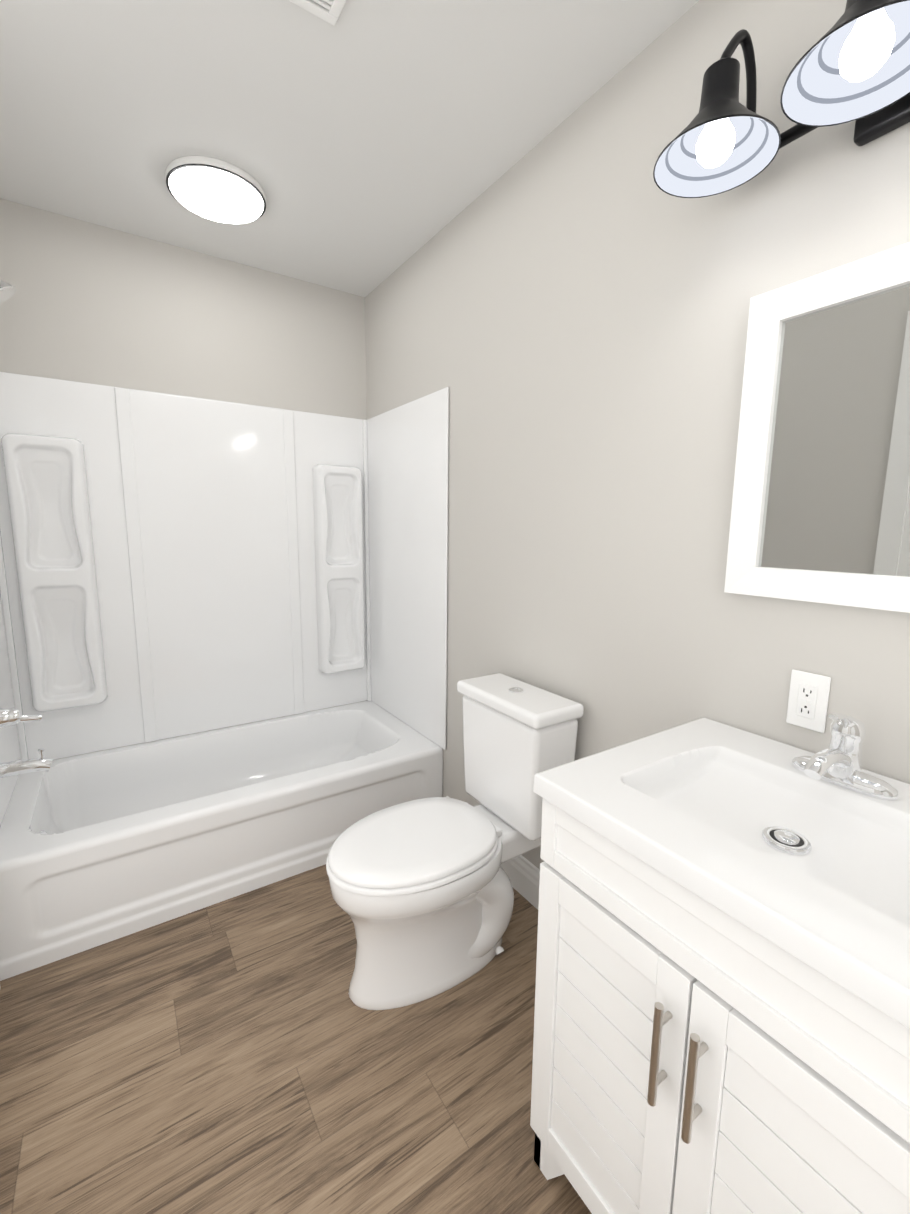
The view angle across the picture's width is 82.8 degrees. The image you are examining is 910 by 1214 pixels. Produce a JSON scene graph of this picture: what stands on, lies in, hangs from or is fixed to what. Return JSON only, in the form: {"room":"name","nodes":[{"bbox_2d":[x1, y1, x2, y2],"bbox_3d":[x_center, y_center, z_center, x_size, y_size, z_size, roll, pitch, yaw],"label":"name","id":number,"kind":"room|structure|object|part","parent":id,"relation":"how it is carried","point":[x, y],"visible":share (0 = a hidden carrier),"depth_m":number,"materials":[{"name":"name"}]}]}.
{"room":"bathroom","nodes":[
{"label":"bathroom","id":0,"kind":"room"},
{"bbox_2d":[0,198,366,419],"bbox_3d":[-1.125,-0.291,2.387,1.724,2.440,0.100,-5,10,-33],"label":"wall","id":1,"kind":"structure","parent":0,"point":[89,302],"depth_m":2.14,"materials":[{"name":"grey paint"}]},
{"bbox_2d":[0,864,591,1213],"bbox_3d":[-0.199,1.188,1.180,1.724,0.100,3.500,-5,10,-33],"label":"floor","id":2,"kind":"structure","parent":0,"point":[242,1054],"depth_m":1.23,"materials":[{"name":"brown wood"}]},
{"bbox_2d":[0,372,448,980],"bbox_3d":[-0.881,0.060,2.064,1.516,1.850,0.786,-5,10,-33],"label":"bathtub","id":3,"kind":"object","parent":2,"relation":"on","point":[224,650],"visible":0.96,"depth_m":2.20,"materials":[{"name":"white plastic"}]},
{"bbox_2d":[0,708,41,727],"bbox_3d":[-1.397,0.347,1.639,0.128,0.160,0.160,-5,10,-33],"label":"tub valve","id":4,"kind":"object","parent":3,"relation":"attached to","point":[13,716],"visible":1,"depth_m":1.62,"materials":[{"name":"silver metal"}]},
{"bbox_3d":[-1.428,0.350,1.619,0.055,0.160,0.160,-5,10,-33],"label":"plate","id":5,"kind":"part","parent":4,"relation":"part of","materials":[{"name":"silver metal"}]},
{"bbox_3d":[-1.381,0.353,1.652,0.088,0.044,0.035,-5,10,-33],"label":"lever","id":6,"kind":"part","parent":4,"relation":"part of","materials":[{"name":"silver metal"}]},
{"bbox_2d":[0,748,52,777],"bbox_3d":[-1.392,0.508,1.668,0.144,0.079,0.048,-5,10,-33],"label":"tub spout","id":7,"kind":"object","parent":3,"relation":"attached to","point":[18,767],"visible":1,"depth_m":1.66,"materials":[{"name":"silver metal"}]},
{"bbox_2d":[0,701,442,871],"bbox_3d":[-0.896,0.767,2.185,1.516,0.286,0.756,-5,10,-33],"label":"basin","id":8,"kind":"object","parent":3,"relation":"in","point":[271,793],"depth_m":2.09,"materials":[{"name":"white plastic"}]},
{"bbox_2d":[326,673,583,1009],"bbox_3d":[-0.029,0.678,1.546,0.720,0.807,0.404,-5,10,-33],"label":"toilet","id":9,"kind":"object","parent":2,"relation":"on","point":[422,893],"visible":1,"depth_m":1.47,"materials":[{"name":"white ceramic"}]},
{"bbox_3d":[-0.122,0.686,1.485,0.498,0.017,0.372,-5,10,-33],"label":"seat","id":10,"kind":"part","parent":9,"relation":"part of","materials":[{"name":"white plastic"}]},
{"bbox_3d":[-0.121,0.663,1.482,0.488,0.023,0.364,-5,10,-33],"label":"lid","id":11,"kind":"part","parent":9,"relation":"part of","materials":[{"name":"white plastic"}]},
{"bbox_3d":[-0.097,0.887,1.534,0.553,0.390,0.374,-5,10,-33],"label":"bowl","id":12,"kind":"part","parent":9,"relation":"part of","materials":[{"name":"white ceramic"}]},
{"bbox_3d":[0.194,0.488,1.665,0.179,0.359,0.378,-5,10,-33],"label":"tank","id":13,"kind":"part","parent":9,"relation":"part of","materials":[{"name":"white ceramic"}]},
{"bbox_3d":[0.193,0.288,1.632,0.196,0.045,0.404,-5,10,-33],"label":"tank lid","id":14,"kind":"part","parent":9,"relation":"part of","materials":[{"name":"white ceramic"}]},
{"bbox_2d":[530,713,909,1213],"bbox_3d":[0.529,0.685,0.874,0.562,1.002,0.631,-5,10,-33],"label":"bathroom vanity","id":15,"kind":"object","parent":2,"relation":"on","point":[722,1009],"visible":1,"depth_m":0.75,"materials":[{"name":"white paint"}]},
{"bbox_3d":[0.243,1.050,0.926,0.018,0.050,0.202,-5,10,-33],"label":"door rail","id":16,"kind":"part","parent":15,"relation":"part of","materials":[{"name":"white paint"}]},
{"bbox_3d":[0.248,0.521,0.845,0.018,0.050,0.202,-5,10,-33],"label":"door rail","id":17,"kind":"part","parent":15,"relation":"part of","materials":[{"name":"white paint"}]},
{"bbox_3d":[0.297,0.688,0.751,0.028,0.010,0.010,-5,10,-33],"label":"handle post","id":18,"kind":"part","parent":15,"relation":"part of","materials":[{"name":"silver metal"}]},
{"bbox_3d":[0.298,0.589,0.736,0.028,0.010,0.010,-5,10,-33],"label":"handle post","id":19,"kind":"part","parent":15,"relation":"part of","materials":[{"name":"silver metal"}]},
{"bbox_3d":[0.327,0.695,0.707,0.028,0.010,0.010,-5,10,-33],"label":"handle post","id":20,"kind":"part","parent":15,"relation":"part of","materials":[{"name":"silver metal"}]},
{"bbox_3d":[0.328,0.596,0.692,0.028,0.010,0.010,-5,10,-33],"label":"handle post","id":21,"kind":"part","parent":15,"relation":"part of","materials":[{"name":"silver metal"}]},
{"bbox_2d":[533,717,909,1028],"bbox_3d":[0.542,0.349,0.829,0.539,0.052,0.631,-5,10,-33],"label":"countertop","id":22,"kind":"structure","parent":15,"relation":"on","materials":[{"name":"white ceramic"}]},
{"bbox_2d":[792,713,898,799],"bbox_3d":[0.649,0.246,0.884,0.159,0.136,0.160,-5,10,-33],"label":"faucet","id":23,"kind":"object","parent":22,"relation":"on","point":[835,771],"depth_m":0.89,"materials":[{"name":"silver metal"}]},
{"bbox_3d":[0.333,0.490,0.711,0.018,0.034,0.539,-5,10,-33],"label":"drawerfront rail","id":24,"kind":"part","parent":15,"relation":"part of","materials":[{"name":"white paint"}]},
{"bbox_3d":[0.334,0.403,0.698,0.018,0.034,0.539,-5,10,-33],"label":"drawerfront rail","id":25,"kind":"part","parent":15,"relation":"part of","materials":[{"name":"white paint"}]},
{"bbox_3d":[0.417,0.561,0.593,0.018,0.050,0.202,-5,10,-33],"label":"door rail","id":26,"kind":"part","parent":15,"relation":"part of","materials":[{"name":"white paint"}]},
{"bbox_2d":[0,0,698,296],"bbox_3d":[-0.174,-1.322,0.795,1.724,0.100,3.500,-5,10,-33],"label":"ceiling","id":27,"kind":"structure","parent":0,"point":[368,146],"depth_m":1.41,"materials":[{"name":"white paint"}]},
{"bbox_2d":[165,156,265,223],"bbox_3d":[-0.807,-1.398,1.755,0.310,0.052,0.310,-5,10,-33],"label":"ceiling light","id":28,"kind":"object","parent":27,"relation":"attached to","point":[214,189],"visible":1,"depth_m":1.70,"materials":[{"name":"white plastic"}]},
{"bbox_2d":[289,0,345,25],"bbox_3d":[-0.321,-1.289,0.942,0.334,0.012,0.334,-5,10,-33],"label":"vent","id":29,"kind":"object","parent":27,"relation":"attached to","point":[328,11],"visible":1,"depth_m":1.13,"materials":[{"name":"white plastic"}]},
{"bbox_3d":[-0.191,-1.301,1.028,0.022,0.012,0.290,-5,10,-33],"label":"frame","id":30,"kind":"part","parent":29,"relation":"part of","materials":[{"name":"white plastic"}]},
{"bbox_2d":[365,0,909,868],"bbox_3d":[0.491,-0.128,1.431,0.100,2.440,3.300,-5,10,-33],"label":"wall","id":31,"kind":"structure","parent":0,"point":[561,312],"depth_m":1.33,"materials":[{"name":"grey paint"}]},
{"bbox_2d":[446,796,539,908],"bbox_3d":[0.280,0.976,1.801,0.014,0.140,1.160,-5,10,-33],"label":"baseboard","id":32,"kind":"structure","parent":31,"relation":"attached to","point":[522,872],"depth_m":1.84,"materials":[{"name":"white paint"}]},
{"bbox_2d":[653,0,909,197],"bbox_3d":[0.634,-0.912,0.768,0.265,0.253,0.676,-5,10,-33],"label":"sconce","id":33,"kind":"object","parent":31,"relation":"attached to","point":[853,63],"visible":1,"depth_m":0.86,"materials":[{"name":"black metal"}]},
{"bbox_3d":[0.483,-0.873,0.955,0.066,0.094,0.066,-5,10,-33],"label":"bulb","id":34,"kind":"part","parent":33,"relation":"part of","materials":[{"name":"white glass"}]},
{"bbox_3d":[0.483,-0.906,0.950,0.212,0.156,0.212,-5,10,-33],"label":"lamp shade","id":35,"kind":"part","parent":33,"relation":"part of","materials":[{"name":"black metal"}]},
{"bbox_3d":[0.483,-0.868,0.956,0.207,0.078,0.207,-5,10,-33],"label":"lamp shade","id":36,"kind":"part","parent":33,"relation":"part of","materials":[{"name":"white metal"}]},
{"bbox_3d":[0.533,-0.975,0.972,0.130,0.194,0.017,-5,10,-33],"label":"arm","id":37,"kind":"part","parent":33,"relation":"part of"},
{"bbox_3d":[0.611,-0.875,0.759,0.212,0.156,0.212,-5,10,-33],"label":"lamp shade","id":38,"kind":"part","parent":33,"relation":"part of","materials":[{"name":"black metal"}]},
{"bbox_3d":[0.611,-0.837,0.765,0.207,0.078,0.207,-5,10,-33],"label":"lamp shade","id":39,"kind":"part","parent":33,"relation":"part of","materials":[{"name":"white metal"}]},
{"bbox_3d":[0.612,-0.842,0.764,0.066,0.094,0.066,-5,10,-33],"label":"bulb","id":40,"kind":"part","parent":33,"relation":"part of","materials":[{"name":"white glass"}]},
{"bbox_2d":[786,669,830,732],"bbox_3d":[0.709,0.189,1.038,0.010,0.115,0.070,-5,10,-33],"label":"outlet","id":41,"kind":"object","parent":31,"relation":"attached to","point":[808,700],"visible":1,"depth_m":1.03,"materials":[{"name":"white plastic"}]},
{"bbox_2d":[724,242,909,612],"bbox_3d":[0.761,-0.296,0.879,0.024,0.605,0.547,-5,10,-33],"label":"mirror","id":42,"kind":"object","parent":31,"relation":"attached to","point":[820,511],"visible":1,"depth_m":0.97,"materials":[{"name":"white paint"}]},
{"bbox_3d":[0.765,-0.297,0.882,0.004,0.493,0.435,-5,10,-33],"label":"glass","id":43,"kind":"part","parent":42,"relation":"part of","materials":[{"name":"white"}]},
{"bbox_3d":[-0.863,-0.005,0.543,0.100,2.440,3.300,-5,10,-33],"label":"wall","id":44,"kind":"structure","parent":0,"visible":0},
{"bbox_2d":[0,280,15,302],"bbox_3d":[-1.365,-0.951,1.452,0.194,0.157,0.086,-5,10,-33],"label":"shower head","id":45,"kind":"object","parent":44,"relation":"attached to","point":[7,291],"visible":1,"depth_m":1.49}
]}

